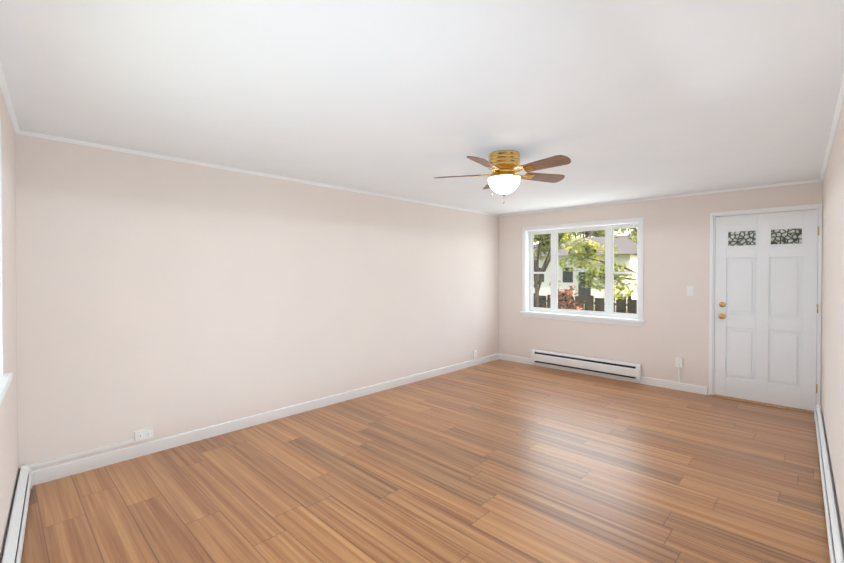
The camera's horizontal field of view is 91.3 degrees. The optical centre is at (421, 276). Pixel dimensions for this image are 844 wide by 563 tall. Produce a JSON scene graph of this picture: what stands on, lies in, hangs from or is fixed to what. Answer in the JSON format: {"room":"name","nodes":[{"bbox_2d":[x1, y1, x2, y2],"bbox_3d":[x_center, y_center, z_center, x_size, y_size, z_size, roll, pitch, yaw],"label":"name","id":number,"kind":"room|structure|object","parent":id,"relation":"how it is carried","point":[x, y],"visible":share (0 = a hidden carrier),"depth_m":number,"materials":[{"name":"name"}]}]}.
{"room":"empty living room","nodes":[
{"label":"empty living room","id":0,"kind":"room"},
{"bbox_2d":[0,89,18,562],"bbox_3d":[-1.398,0.237,1.140,0.180,2.330,4.296,-1,1,-41],"label":"wall","id":1,"kind":"structure","parent":0,"point":[9,472],"depth_m":2.25,"materials":[{"name":"paint"}]},
{"bbox_2d":[0,119,11,404],"bbox_3d":[-1.408,-0.083,1.197,0.194,1.242,1.779,-1,1,-41],"label":"window","id":2,"kind":"structure","parent":1,"relation":"in","point":[5,380],"depth_m":1.86,"materials":[{"name":"white"}]},
{"bbox_2d":[1,475,18,562],"bbox_3d":[-1.325,1.355,1.215,0.013,0.092,3.936,-1,1,-41],"label":"baseboard","id":3,"kind":"structure","parent":1,"relation":"attached to","point":[9,522],"depth_m":2.15,"materials":[{"name":"white wood"}]},
{"bbox_2d":[0,62,19,133],"bbox_3d":[-1.322,-0.917,1.194,0.022,0.024,3.936,-1,1,-41],"label":"trim","id":4,"kind":"structure","parent":1,"relation":"attached to","point":[6,96],"depth_m":2.17,"materials":[{"name":"white wood"}]},
{"bbox_2d":[2,465,31,562],"bbox_3d":[-1.962,1.313,1.990,0.053,0.152,1.894,-1,1,-41],"label":"baseboard heater","id":5,"kind":"object","parent":1,"relation":"attached to","point":[14,542],"visible":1,"depth_m":2.15,"materials":[{"name":"white metal"}]},
{"bbox_2d":[15,134,498,473],"bbox_3d":[-0.756,0.199,4.748,0.180,2.330,5.940,1,1,44],"label":"wall","id":6,"kind":"structure","parent":0,"point":[163,298],"depth_m":3.52,"materials":[{"name":"paint"}]},
{"bbox_2d":[16,130,498,216],"bbox_3d":[-0.684,-0.954,4.666,0.022,0.024,5.580,1,1,44],"label":"trim","id":7,"kind":"structure","parent":6,"relation":"attached to","point":[49,137],"depth_m":3.50,"materials":[{"name":"white wood"}]},
{"bbox_2d":[32,353,498,485],"bbox_3d":[-0.687,1.318,4.693,0.013,0.092,5.580,1,1,44],"label":"baseboard","id":8,"kind":"structure","parent":6,"relation":"attached to","point":[47,474],"depth_m":3.57,"materials":[{"name":"white wood"}]},
{"bbox_2d":[473,350,476,359],"bbox_3d":[0.798,1.187,6.219,0.032,0.139,0.072,1,1,44],"label":"electrical outlet","id":9,"kind":"object","parent":6,"relation":"attached to","point":[474,354],"visible":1,"depth_m":6.20,"materials":[{"name":"white plastic"}]},
{"bbox_2d":[0,0,843,214],"bbox_3d":[0.571,-1.024,3.101,4.800,0.150,6.890,1,1,44],"label":"ceiling","id":10,"kind":"structure","parent":0,"point":[618,100],"depth_m":2.06,"materials":[{"name":"paint"}]},
{"bbox_2d":[434,150,570,202],"bbox_3d":[0.648,-0.749,3.187,1.056,0.402,1.066,1,1,44],"label":"ceiling fan","id":11,"kind":"object","parent":10,"relation":"hanging from","point":[504,177],"visible":1,"depth_m":3.12,"materials":[{"name":"brown wood"}]},
{"bbox_2d":[21,359,829,562],"bbox_3d":[0.571,1.441,3.127,4.800,0.120,6.890,1,1,44],"label":"floor","id":12,"kind":"structure","parent":0,"point":[500,461],"depth_m":2.72,"materials":[{"name":"brown wood"}]},
{"bbox_2d":[499,181,822,405],"bbox_3d":[2.662,0.191,5.453,4.123,2.330,0.180,1,1,44],"label":"wall","id":13,"kind":"structure","parent":0,"point":[676,255],"depth_m":5.09,"materials":[{"name":"paint"}]},
{"bbox_2d":[520,217,644,326],"bbox_3d":[2.215,-0.059,5.837,1.764,1.378,0.195,1,1,44],"label":"window","id":14,"kind":"structure","parent":13,"relation":"in","point":[609,315],"depth_m":5.79,"materials":[{"name":"white"}]},
{"bbox_2d":[531,349,640,380],"bbox_3d":[2.206,1.204,5.713,1.504,0.197,0.068,1,1,44],"label":"baseboard heater","id":15,"kind":"object","parent":13,"relation":"attached to","point":[611,367],"visible":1,"depth_m":5.62,"materials":[{"name":"white metal"}]},
{"bbox_2d":[499,353,707,394],"bbox_3d":[2.259,1.308,5.719,2.828,0.092,0.013,1,1,44],"label":"baseboard","id":16,"kind":"structure","parent":13,"relation":"attached to","point":[698,389],"depth_m":5.22,"materials":[{"name":"white wood"}]},
{"bbox_2d":[499,179,821,216],"bbox_3d":[2.592,-0.961,5.368,3.763,0.024,0.022,1,1,44],"label":"trim","id":17,"kind":"structure","parent":13,"relation":"attached to","point":[744,188],"depth_m":4.91,"materials":[{"name":"white wood"}]},
{"bbox_2d":[675,357,682,382],"bbox_3d":[3.069,1.119,4.927,0.072,0.302,0.026,1,1,44],"label":"electrical outlet","id":18,"kind":"object","parent":13,"relation":"attached to","point":[679,363],"visible":1,"depth_m":4.92,"materials":[{"name":"white plastic"}]},
{"bbox_2d":[687,286,693,295],"bbox_3d":[3.149,0.173,4.845,0.072,0.116,0.018,1,1,44],"label":"light switch","id":19,"kind":"object","parent":13,"relation":"attached to","point":[690,290],"visible":1,"depth_m":4.85,"materials":[{"name":"white plastic"}]},
{"bbox_2d":[709,203,821,413],"bbox_3d":[3.671,0.323,4.456,0.921,2.088,0.215,1,1,44],"label":"door frame","id":20,"kind":"structure","parent":13,"relation":"attached to","point":[713,215],"depth_m":4.43,"materials":[{"name":"white wood"}]},
{"bbox_2d":[714,209,818,410],"bbox_3d":[3.625,0.339,4.388,0.850,2.017,0.118,1,1,44],"label":"door","id":21,"kind":"structure","parent":13,"relation":"in","point":[766,304],"depth_m":4.38,"materials":[{"name":"painted wood"},{"name":"brass"}]},
{"bbox_2d":[821,103,843,545],"bbox_3d":[2.027,0.229,1.840,0.349,2.330,6.271,1,1,44],"label":"wall","id":22,"kind":"structure","parent":0,"point":[832,369],"depth_m":2.60,"materials":[{"name":"paint"}]},
{"bbox_2d":[814,405,843,562],"bbox_3d":[2.294,1.314,2.325,0.157,0.142,4.373,1,1,44],"label":"baseboard heater","id":23,"kind":"object","parent":22,"relation":"attached to","point":[835,547],"visible":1,"depth_m":2.38,"materials":[{"name":"white metal"}]},
{"bbox_2d":[820,406,843,558],"bbox_3d":[1.943,1.348,1.902,0.171,0.092,5.866,1,1,44],"label":"baseboard","id":24,"kind":"structure","parent":22,"relation":"attached to","point":[833,489],"depth_m":2.46,"materials":[{"name":"white wood"}]},
{"bbox_2d":[820,74,843,180],"bbox_3d":[1.953,-0.924,1.896,0.182,0.024,5.906,1,1,44],"label":"trim","id":25,"kind":"structure","parent":22,"relation":"attached to","point":[839,106],"depth_m":2.55,"materials":[{"name":"white wood"}]},
{"label":"outside","id":26,"kind":"structure","parent":0,"visible":0},
{"bbox_2d":[533,228,636,313],"bbox_3d":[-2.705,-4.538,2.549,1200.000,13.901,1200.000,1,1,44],"label":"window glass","id":27,"kind":"object","parent":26,"point":[593,288],"depth_m":14.62,"materials":[{"name":"green"}]}
]}

